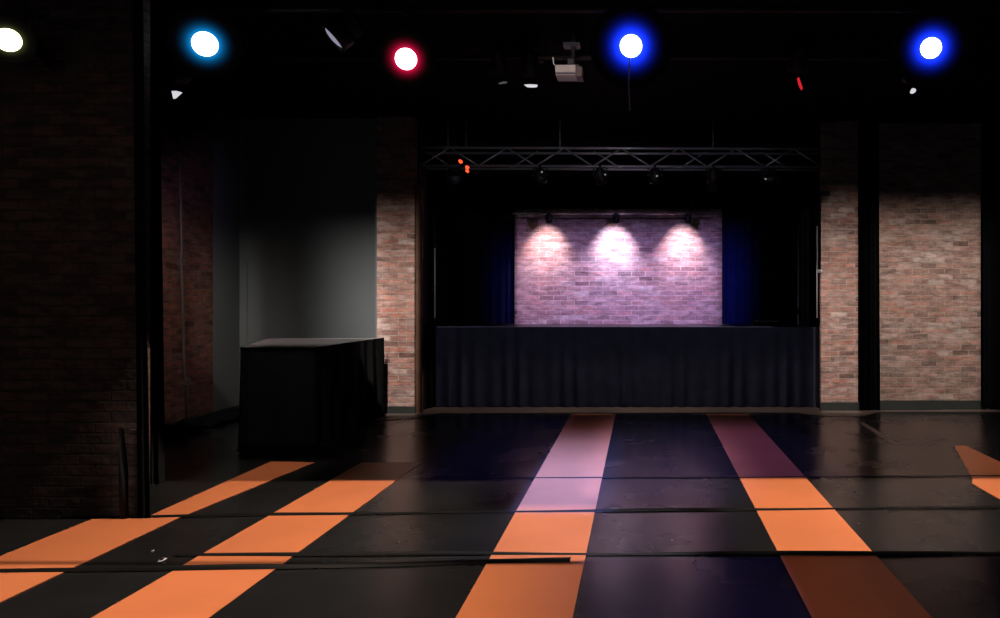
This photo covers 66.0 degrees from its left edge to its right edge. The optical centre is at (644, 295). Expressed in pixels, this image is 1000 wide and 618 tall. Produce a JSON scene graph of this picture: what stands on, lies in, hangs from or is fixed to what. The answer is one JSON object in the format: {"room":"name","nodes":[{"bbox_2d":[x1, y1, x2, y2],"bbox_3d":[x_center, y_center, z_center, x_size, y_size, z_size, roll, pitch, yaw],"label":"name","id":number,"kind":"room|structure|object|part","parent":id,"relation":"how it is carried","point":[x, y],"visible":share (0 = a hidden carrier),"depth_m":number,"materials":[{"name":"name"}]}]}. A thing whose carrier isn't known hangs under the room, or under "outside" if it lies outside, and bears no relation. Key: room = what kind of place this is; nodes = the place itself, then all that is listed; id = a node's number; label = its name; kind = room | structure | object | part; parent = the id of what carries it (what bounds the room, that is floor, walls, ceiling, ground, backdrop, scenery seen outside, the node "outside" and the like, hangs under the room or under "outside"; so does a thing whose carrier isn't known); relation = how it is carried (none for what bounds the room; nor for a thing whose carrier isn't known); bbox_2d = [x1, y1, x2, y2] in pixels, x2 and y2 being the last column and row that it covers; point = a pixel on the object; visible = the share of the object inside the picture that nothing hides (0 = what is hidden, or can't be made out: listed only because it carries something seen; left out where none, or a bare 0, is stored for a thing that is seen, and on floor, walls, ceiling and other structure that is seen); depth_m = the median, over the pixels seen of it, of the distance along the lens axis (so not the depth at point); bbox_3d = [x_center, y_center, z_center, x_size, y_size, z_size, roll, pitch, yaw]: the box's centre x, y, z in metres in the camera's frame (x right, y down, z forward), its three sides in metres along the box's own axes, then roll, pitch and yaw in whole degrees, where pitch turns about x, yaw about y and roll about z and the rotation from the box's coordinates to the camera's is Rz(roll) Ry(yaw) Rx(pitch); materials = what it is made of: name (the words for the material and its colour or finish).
{"room":"nightclub","nodes":[
{"label":"nightclub","id":0,"kind":"room"},
{"bbox_2d":[0,0,149,516],"bbox_3d":[-5.321,-0.420,5.475,3.358,4.040,0.090,0,0,0],"label":"wall","id":1,"kind":"structure","parent":0,"point":[68,302],"depth_m":5.43,"materials":[{"name":"brick"}]},
{"bbox_2d":[128,429,142,516],"bbox_3d":[-3.669,1.282,5.418,0.108,0.635,0.025,0,0,0],"label":"trim","id":2,"kind":"structure","parent":1,"relation":"attached to","point":[132,433],"depth_m":5.40,"materials":[{"name":"brick"}]},
{"bbox_2d":[160,83,238,423],"bbox_3d":[-5.640,-0.420,8.000,0.160,4.040,4.600,0,0,0],"label":"wall","id":3,"kind":"structure","parent":0,"point":[196,116],"depth_m":9.38,"materials":[{"name":"red brick"}]},
{"bbox_2d":[177,110,190,417],"bbox_3d":[-5.535,-0.354,8.993,0.050,3.703,0.235,0,0,0],"label":"conduit","id":4,"kind":"object","parent":3,"relation":"attached to","point":[180,261],"visible":0.98,"depth_m":8.95,"materials":[{"name":"black metal"}]},
{"bbox_2d":[165,405,238,424],"bbox_3d":[-5.548,1.545,7.985,0.025,0.110,4.570,0,0,0],"label":"baseboard","id":5,"kind":"structure","parent":3,"relation":"attached to","point":[200,417],"depth_m":9.60,"materials":[{"name":"black"}]},
{"bbox_2d":[239,118,376,394],"bbox_3d":[-4.684,-0.420,10.375,2.071,4.040,0.150,0,0,0],"label":"wall","id":6,"kind":"structure","parent":0,"point":[308,186],"depth_m":10.30,"materials":[{"name":"grey paint"}]},
{"bbox_2d":[246,262,246,344],"bbox_3d":[-5.457,0.567,10.280,0.014,2.066,0.012,0,0,0],"label":"cable","id":7,"kind":"object","parent":6,"relation":"attached to","point":[246,262],"visible":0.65,"depth_m":10.27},
{"bbox_2d":[377,117,416,405],"bbox_3d":[-3.390,-0.420,10.260,0.510,4.040,0.120,0,0,0],"label":"wall","id":8,"kind":"structure","parent":0,"point":[396,136],"depth_m":10.20,"materials":[{"name":"brick"}]},
{"bbox_2d":[384,406,415,413],"bbox_3d":[-3.385,1.550,10.188,0.540,0.100,0.025,0,0,0],"label":"baseboard","id":9,"kind":"structure","parent":8,"relation":"attached to","point":[387,409],"depth_m":10.18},
{"bbox_2d":[415,185,422,412],"bbox_3d":[-3.086,0.045,10.260,0.082,3.110,0.080,0,0,0],"label":"wood post","id":10,"kind":"object","parent":8,"relation":"attached to","point":[418,188],"visible":1,"depth_m":10.22,"materials":[{"name":"brown wood"}]},
{"bbox_2d":[417,119,447,409],"bbox_3d":[-3.210,-0.420,11.215,0.180,4.040,1.770,0,0,0],"label":"wall","id":11,"kind":"structure","parent":0,"point":[439,214],"depth_m":11.12,"materials":[{"name":"black paint"}]},
{"bbox_2d":[446,209,514,323],"bbox_3d":[-2.564,-0.941,11.699,1.072,2.758,0.087,0,0,0],"label":"stage curtain","id":12,"kind":"object","parent":11,"relation":"hanging from","point":[480,243],"visible":0.64,"depth_m":11.70,"materials":[{"name":"fabric"}]},
{"bbox_2d":[434,248,435,317],"bbox_3d":[-2.975,-0.184,10.620,0.018,0.989,0.016,0,0,0],"label":"hanging cord","id":13,"kind":"object","parent":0,"point":[434,248],"visible":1,"depth_m":10.62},
{"bbox_2d":[0,403,999,617],"bbox_3d":[0.250,1.660,3.700,14.500,0.120,17.400,0,0,0],"label":"floor","id":14,"kind":"structure","parent":0,"point":[452,449],"depth_m":5.42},
{"bbox_2d":[0,461,314,601],"bbox_3d":[-3.628,1.598,4.714,0.717,0.004,5.050,0,0,2],"label":"floor strip","id":15,"kind":"object","parent":14,"relation":"on","point":[74,546],"visible":1,"depth_m":4.96,"materials":[{"name":"orange paint"}]},
{"bbox_2d":[119,428,128,518],"bbox_3d":[-3.750,1.276,5.391,0.074,0.652,0.056,0,0,0],"label":"leaning pole","id":16,"kind":"object","parent":15,"relation":"on","point":[123,482],"visible":1,"depth_m":5.38,"materials":[{"name":"black metal"}]},
{"bbox_2d":[202,410,238,427],"bbox_3d":[-5.357,1.533,9.550,0.304,0.132,0.998,0,0,0],"label":"baseboard","id":17,"kind":"structure","parent":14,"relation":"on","point":[232,415],"depth_m":9.38,"materials":[{"name":"black"}]},
{"bbox_2d":[91,462,420,617],"bbox_3d":[-2.455,1.598,4.700,0.610,0.004,5.000,0,0,0],"label":"floor strip","id":18,"kind":"object","parent":14,"relation":"on","point":[184,593],"visible":1,"depth_m":4.74,"materials":[{"name":"orange paint"}]},
{"bbox_2d":[0,557,570,572],"bbox_3d":[-2.325,1.582,4.417,3.759,0.025,0.097,0,0,-3],"label":"floor strip","id":19,"kind":"object","parent":14,"relation":"on","point":[550,559],"depth_m":4.39,"materials":[{"name":"black"}]},
{"bbox_2d":[238,337,383,446],"bbox_3d":[-4.221,1.075,8.970,1.552,1.050,2.000,0,0,0],"label":"bar","id":20,"kind":"object","parent":14,"relation":"on","point":[294,391],"visible":1,"depth_m":8.02,"materials":[{"name":"black paint"}]},
{"bbox_2d":[239,338,375,351],"bbox_3d":[-4.244,0.578,8.960,1.506,0.045,1.880,0,0,0],"label":"countertop","id":21,"kind":"structure","parent":20,"relation":"on","point":[270,342],"depth_m":8.95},
{"bbox_2d":[61,506,999,517],"bbox_3d":[0.499,1.588,5.580,9.405,0.012,0.120,0,0,-2],"label":"floor strip","id":22,"kind":"object","parent":14,"relation":"on","point":[626,509],"depth_m":5.54,"materials":[{"name":"black"}]},
{"bbox_2d":[456,414,614,617],"bbox_3d":[-0.675,1.598,6.175,0.650,0.004,7.950,0,0,0],"label":"floor strip","id":23,"kind":"object","parent":14,"relation":"on","point":[540,589],"visible":1,"depth_m":5.02,"materials":[{"name":"orange paint"}]},
{"bbox_2d":[173,551,999,555],"bbox_3d":[1.050,1.585,4.638,7.900,0.019,0.069,0,0,0],"label":"floor strip","id":24,"kind":"object","parent":14,"relation":"on","point":[386,553],"depth_m":4.62,"materials":[{"name":"black"}]},
{"bbox_2d":[436,324,818,407],"bbox_3d":[-0.255,1.020,11.307,5.490,1.160,1.167,0,0,0],"label":"stage skirt","id":25,"kind":"object","parent":14,"relation":"on","point":[478,365],"visible":1,"depth_m":10.76,"materials":[{"name":"black fabric"}]},
{"bbox_2d":[474,475,999,477],"bbox_3d":[1.250,1.592,6.618,5.501,0.006,0.057,0,0,-1],"label":"floor strip","id":26,"kind":"object","parent":14,"relation":"on","point":[938,475],"depth_m":6.59,"materials":[{"name":"black"}]},
{"bbox_2d":[706,414,931,617],"bbox_3d":[1.130,1.598,6.175,0.600,0.004,7.950,0,0,0],"label":"floor strip","id":27,"kind":"object","parent":14,"relation":"on","point":[829,586],"visible":1,"depth_m":4.96,"materials":[{"name":"orange paint"}]},
{"bbox_2d":[858,422,899,444],"bbox_3d":[2.710,1.598,8.775,0.085,0.004,1.451,0,0,1],"label":"tape","id":28,"kind":"object","parent":14,"relation":"on","point":[878,433],"visible":1,"depth_m":8.64,"materials":[{"name":"grey plastic"}]},
{"bbox_2d":[955,446,999,498],"bbox_3d":[3.105,1.598,5.100,0.630,0.004,5.800,0,0,0],"label":"floor strip","id":29,"kind":"object","parent":14,"relation":"on","point":[976,463],"visible":1,"depth_m":6.94,"materials":[{"name":"orange paint"}]},
{"bbox_2d":[150,0,999,139],"bbox_3d":[0.250,-2.500,3.700,14.500,0.120,17.400,0,0,0],"label":"ceiling","id":30,"kind":"structure","parent":0,"point":[462,99],"depth_m":8.30,"materials":[{"name":"black paint"}]},
{"bbox_2d":[132,0,150,518],"bbox_3d":[-3.623,-0.420,5.397,0.136,4.040,0.039,0,0,0],"label":"column","id":31,"kind":"structure","parent":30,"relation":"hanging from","point":[142,386],"depth_m":5.39,"materials":[{"name":"black fabric"}]},
{"bbox_2d":[150,13,164,483],"bbox_3d":[-4.212,-0.420,6.399,0.212,4.040,0.045,0,0,0],"label":"column","id":32,"kind":"structure","parent":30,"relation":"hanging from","point":[157,422],"depth_m":6.40,"materials":[{"name":"black fabric"}]},
{"bbox_2d":[427,128,432,407],"bbox_3d":[-3.065,-0.395,10.680,0.070,3.990,0.057,0,0,0],"label":"column","id":33,"kind":"structure","parent":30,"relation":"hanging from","point":[429,130],"depth_m":10.68,"materials":[{"name":"black metal"}]},
{"bbox_2d":[552,24,583,81],"bbox_3d":[-0.685,-2.188,6.695,0.261,0.504,0.210,0,0,0],"label":"ceiling projector","id":34,"kind":"object","parent":30,"relation":"hanging from","point":[571,71],"visible":1,"depth_m":6.67,"materials":[{"name":"white plastic"}]},
{"bbox_3d":[-0.656,-2.248,6.740,0.150,0.026,0.120,0,0,0],"label":"mount plate","id":35,"kind":"part","parent":34,"relation":"part of","materials":[{"name":"white metal"}]},
{"bbox_3d":[-0.583,-1.982,6.705,0.057,0.092,0.170,0,0,0],"label":"panel","id":36,"kind":"part","parent":34,"relation":"part of","materials":[{"name":"white plastic"}]},
{"bbox_2d":[512,210,702,213],"bbox_3d":[-0.565,-1.835,11.322,2.878,1.210,0.071,0,0,0],"label":"light bar","id":37,"kind":"object","parent":30,"relation":"hanging from","point":[540,210],"visible":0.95,"depth_m":11.29,"materials":[{"name":"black metal"}]},
{"bbox_2d":[545,212,552,222],"bbox_3d":[-1.446,-1.172,11.293,0.124,0.162,0.134,0,0,0],"label":"spotlight","id":38,"kind":"object","parent":37,"relation":"hanging from","point":[548,217],"visible":1,"depth_m":11.26,"materials":[{"name":"black metal"}]},
{"bbox_2d":[612,212,619,222],"bbox_3d":[-0.437,-1.172,11.293,0.124,0.162,0.134,0,0,0],"label":"spotlight","id":39,"kind":"object","parent":37,"relation":"hanging from","point":[615,217],"visible":1,"depth_m":11.26,"materials":[{"name":"black metal"}]},
{"bbox_3d":[-0.377,-1.296,11.350,2.411,0.016,0.016,0,0,0],"label":"rail","id":40,"kind":"part","parent":37,"relation":"part of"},
{"bbox_2d":[684,212,691,222],"bbox_3d":[0.648,-1.172,11.293,0.124,0.162,0.134,0,0,0],"label":"spotlight","id":41,"kind":"object","parent":37,"relation":"hanging from","point":[688,216],"visible":1,"depth_m":11.26,"materials":[{"name":"black metal"}]},
{"bbox_2d":[421,146,821,170],"bbox_3d":[-0.324,-2.102,10.470,5.546,0.675,0.274,0,0,0],"label":"lighting truss","id":42,"kind":"object","parent":30,"relation":"hanging from","point":[446,166],"visible":0.97,"depth_m":10.34,"materials":[{"name":"metal"}]},
{"bbox_2d":[445,160,468,192],"bbox_3d":[-2.567,-1.624,10.210,0.266,0.373,0.725,0,0,-20],"label":"light","id":43,"kind":"object","parent":42,"relation":"hanging from","point":[454,178],"visible":1,"depth_m":10.39,"materials":[{"name":"black metal"}]},
{"bbox_3d":[-2.640,-1.482,10.415,0.144,0.089,0.041,0,0,-18],"label":"barn door","id":44,"kind":"part","parent":43,"relation":"part of","materials":[{"name":"black metal"}]},
{"bbox_3d":[-2.514,-1.560,10.379,0.046,0.157,0.152,0,0,-18],"label":"barn door","id":45,"kind":"part","parent":43,"relation":"part of","materials":[{"name":"black metal"}]},
{"bbox_2d":[532,164,547,184],"bbox_3d":[-1.448,-1.672,10.262,0.221,0.278,0.445,0,0,0],"label":"light","id":46,"kind":"object","parent":42,"relation":"hanging from","point":[539,174],"visible":1,"depth_m":10.32,"materials":[{"name":"black metal"}]},
{"bbox_2d":[592,164,607,184],"bbox_3d":[-0.619,-1.672,10.262,0.220,0.278,0.445,0,0,0],"label":"light","id":47,"kind":"object","parent":42,"relation":"hanging from","point":[599,174],"visible":1,"depth_m":10.32,"materials":[{"name":"black metal"}]},
{"bbox_2d":[647,164,662,184],"bbox_3d":[0.136,-1.672,10.261,0.220,0.278,0.445,0,0,0],"label":"light","id":48,"kind":"object","parent":42,"relation":"hanging from","point":[654,176],"visible":1,"depth_m":10.32,"materials":[{"name":"black metal"}]},
{"bbox_2d":[703,164,721,191],"bbox_3d":[0.946,-1.625,10.415,0.268,0.371,0.322,0,0,0],"label":"light","id":49,"kind":"object","parent":42,"relation":"hanging from","point":[712,179],"visible":1,"depth_m":10.34,"materials":[{"name":"black metal"}]},
{"bbox_3d":[0.941,-1.486,10.364,0.144,0.093,0.027,0,0,3],"label":"barn door","id":50,"kind":"part","parent":49,"relation":"part of","materials":[{"name":"black metal"}]},
{"bbox_2d":[761,168,781,191],"bbox_3d":[1.744,-1.624,10.299,0.276,0.373,0.519,0,0,0],"label":"light","id":51,"kind":"object","parent":42,"relation":"hanging from","point":[768,176],"visible":1,"depth_m":10.40,"materials":[{"name":"black metal"}]},
{"bbox_3d":[1.731,-1.482,10.418,0.144,0.090,0.039,0,0,-8],"label":"barn door","id":52,"kind":"part","parent":51,"relation":"part of","materials":[{"name":"black metal"}]},
{"bbox_3d":[1.849,-1.559,10.358,0.046,0.156,0.153,0,0,-8],"label":"barn door","id":53,"kind":"part","parent":51,"relation":"part of","materials":[{"name":"black metal"}]},
{"bbox_2d":[858,123,879,409],"bbox_3d":[3.133,-0.410,10.512,0.307,4.020,0.136,0,0,0],"label":"column","id":54,"kind":"structure","parent":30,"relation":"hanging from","point":[868,134],"depth_m":10.53,"materials":[{"name":"black metal"}]},
{"bbox_2d":[983,123,999,406],"bbox_3d":[5.809,-0.435,10.501,2.182,3.970,0.093,0,0,0],"label":"column","id":55,"kind":"structure","parent":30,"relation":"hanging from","point":[991,132],"depth_m":10.49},
{"bbox_3d":[0.000,-2.374,6.100,11.200,0.133,0.048,0,0,0],"label":"ceiling pipe","id":56,"kind":"object","parent":30,"relation":"hanging from","visible":0},
{"bbox_2d":[165,6,242,78],"bbox_3d":[-3.489,-2.041,6.018,0.467,0.598,0.440,0,0,0],"label":"lamp","id":57,"kind":"object","parent":56,"relation":"hanging from","point":[202,42],"visible":1,"depth_m":5.95,"materials":[{"name":"black metal"}]},
{"bbox_2d":[321,3,362,51],"bbox_3d":[-2.432,-2.152,6.024,0.315,0.377,0.311,0,0,0],"label":"lamp","id":58,"kind":"object","parent":56,"relation":"hanging from","point":[342,30],"visible":1,"depth_m":5.95,"materials":[{"name":"black metal"}]},
{"bbox_2d":[376,7,435,88],"bbox_3d":[-1.894,-2.000,6.049,0.434,0.680,0.400,0,0,0],"label":"lamp","id":59,"kind":"object","parent":56,"relation":"hanging from","point":[405,58],"visible":1,"depth_m":5.95,"materials":[{"name":"black metal"}]},
{"bbox_2d":[590,2,671,88],"bbox_3d":[-0.114,-2.005,5.944,0.490,0.671,0.491,0,0,45],"label":"lamp","id":60,"kind":"object","parent":56,"relation":"hanging from","point":[636,31],"visible":0.98,"depth_m":5.94,"materials":[{"name":"black metal"}]},
{"bbox_2d":[628,58,630,110],"bbox_3d":[-0.125,-1.680,5.950,0.022,0.417,0.010,0,0,0],"label":"cable","id":61,"kind":"object","parent":60,"relation":"hanging from","point":[629,58],"visible":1,"depth_m":5.94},
{"bbox_2d":[892,6,971,86],"bbox_3d":[2.290,-2.010,5.956,0.464,0.659,0.464,0,0,-28],"label":"lamp","id":62,"kind":"object","parent":56,"relation":"hanging from","point":[933,45],"visible":1,"depth_m":5.95,"materials":[{"name":"black metal"}]},
{"bbox_3d":[0.300,-2.374,7.330,10.600,0.133,0.048,0,0,0],"label":"ceiling pipe","id":63,"kind":"object","parent":30,"relation":"hanging from","visible":0},
{"bbox_2d":[163,57,191,98],"bbox_3d":[-4.584,-2.119,7.348,0.275,0.448,0.295,0,0,0],"label":"lamp","id":64,"kind":"object","parent":63,"relation":"hanging from","point":[176,76],"visible":0.77,"depth_m":7.29,"materials":[{"name":"black metal"}]},
{"bbox_2d":[488,47,510,83],"bbox_3d":[-1.428,-2.230,7.343,0.220,0.389,0.285,0,0,0],"label":"lamp","id":65,"kind":"object","parent":63,"relation":"hanging from","point":[499,64],"visible":1,"depth_m":7.30,"materials":[{"name":"black metal"}]},
{"bbox_2d":[517,48,543,87],"bbox_3d":[-1.124,-2.213,7.348,0.258,0.419,0.296,0,0,0],"label":"lamp","id":66,"kind":"object","parent":63,"relation":"hanging from","point":[530,65],"visible":1,"depth_m":7.30,"materials":[{"name":"black metal"}]},
{"bbox_2d":[786,45,809,89],"bbox_3d":[1.503,-2.219,7.360,0.251,0.487,0.272,0,0,-36],"label":"lamp","id":67,"kind":"object","parent":63,"relation":"hanging from","point":[798,63],"visible":0.99,"depth_m":7.29,"materials":[{"name":"black metal"}]},
{"bbox_2d":[901,76,915,93],"bbox_3d":[2.629,-2.151,7.348,0.251,0.420,0.300,0,0,-18],"label":"lamp","id":68,"kind":"object","parent":63,"relation":"hanging from","point":[913,90],"visible":0.1,"depth_m":7.36,"materials":[{"name":"black metal"}]},
{"bbox_2d":[448,209,805,325],"bbox_3d":[-0.270,-0.420,11.975,5.700,4.040,0.150,0,0,0],"label":"wall","id":69,"kind":"structure","parent":0,"point":[572,268],"depth_m":11.90,"materials":[{"name":"brick"}]},
{"bbox_2d":[806,130,819,404],"bbox_3d":[2.640,-0.420,11.320,0.160,4.040,1.560,0,0,0],"label":"wall","id":70,"kind":"structure","parent":0,"point":[814,214],"depth_m":11.33,"materials":[{"name":"black paint"}]},
{"bbox_2d":[722,209,808,323],"bbox_3d":[1.881,-0.941,11.700,1.359,2.758,0.084,0,0,0],"label":"stage curtain","id":71,"kind":"object","parent":70,"relation":"hanging from","point":[765,252],"visible":0.6,"depth_m":11.70,"materials":[{"name":"black fabric"}]},
{"bbox_2d":[820,121,857,401],"bbox_3d":[2.710,-0.420,10.490,0.516,4.040,0.080,0,0,0],"label":"wall","id":72,"kind":"structure","parent":0,"point":[838,139],"depth_m":10.45,"materials":[{"name":"brick"}]},
{"bbox_2d":[816,226,821,317],"bbox_3d":[2.419,-0.333,10.404,0.071,1.278,0.069,0,0,0],"label":"cord","id":73,"kind":"object","parent":72,"relation":"hanging from","point":[817,269],"visible":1,"depth_m":10.42,"materials":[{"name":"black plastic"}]},
{"bbox_3d":[2.394,-0.333,10.430,0.020,1.278,0.017,0,0,0],"label":"cord","id":74,"kind":"part","parent":73,"relation":"part of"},
{"bbox_2d":[820,402,858,410],"bbox_3d":[2.705,1.540,10.438,0.546,0.120,0.025,0,0,0],"label":"baseboard","id":75,"kind":"structure","parent":72,"relation":"attached to","point":[824,406],"depth_m":10.43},
{"bbox_2d":[858,237,858,401],"bbox_3d":[3.116,-0.420,11.040,0.297,4.040,0.120,0,0,0],"label":"wall","id":76,"kind":"structure","parent":0,"point":[858,237],"depth_m":10.98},
{"bbox_2d":[876,123,982,399],"bbox_3d":[5.332,-0.420,10.800,4.135,4.040,0.400,0,0,0],"label":"wall","id":77,"kind":"structure","parent":0,"point":[930,173],"depth_m":10.60,"materials":[{"name":"brick"}]},
{"bbox_2d":[375,407,999,420],"bbox_3d":[0.890,1.597,10.200,9.020,0.006,1.200,0,0,0],"label":"trim","id":78,"kind":"structure","parent":77,"relation":"attached to","point":[815,411],"depth_m":10.44,"materials":[{"name":"brown wood"}]},
{"bbox_2d":[880,400,999,408],"bbox_3d":[5.122,1.538,10.588,3.755,0.125,0.025,0,0,0],"label":"baseboard","id":79,"kind":"structure","parent":77,"relation":"attached to","point":[884,404],"depth_m":10.58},
{"bbox_3d":[-4.400,-2.374,5.080,2.400,0.133,0.048,0,0,0],"label":"ceiling pipe","id":80,"kind":"object","parent":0,"visible":0},
{"bbox_2d":[0,0,36,62],"bbox_3d":[-4.310,-1.944,5.027,0.362,0.792,0.293,0,0,34],"label":"lamp","id":81,"kind":"object","parent":80,"relation":"hanging from","point":[18,43],"visible":1,"depth_m":4.99,"materials":[{"name":"black metal"}]}
]}

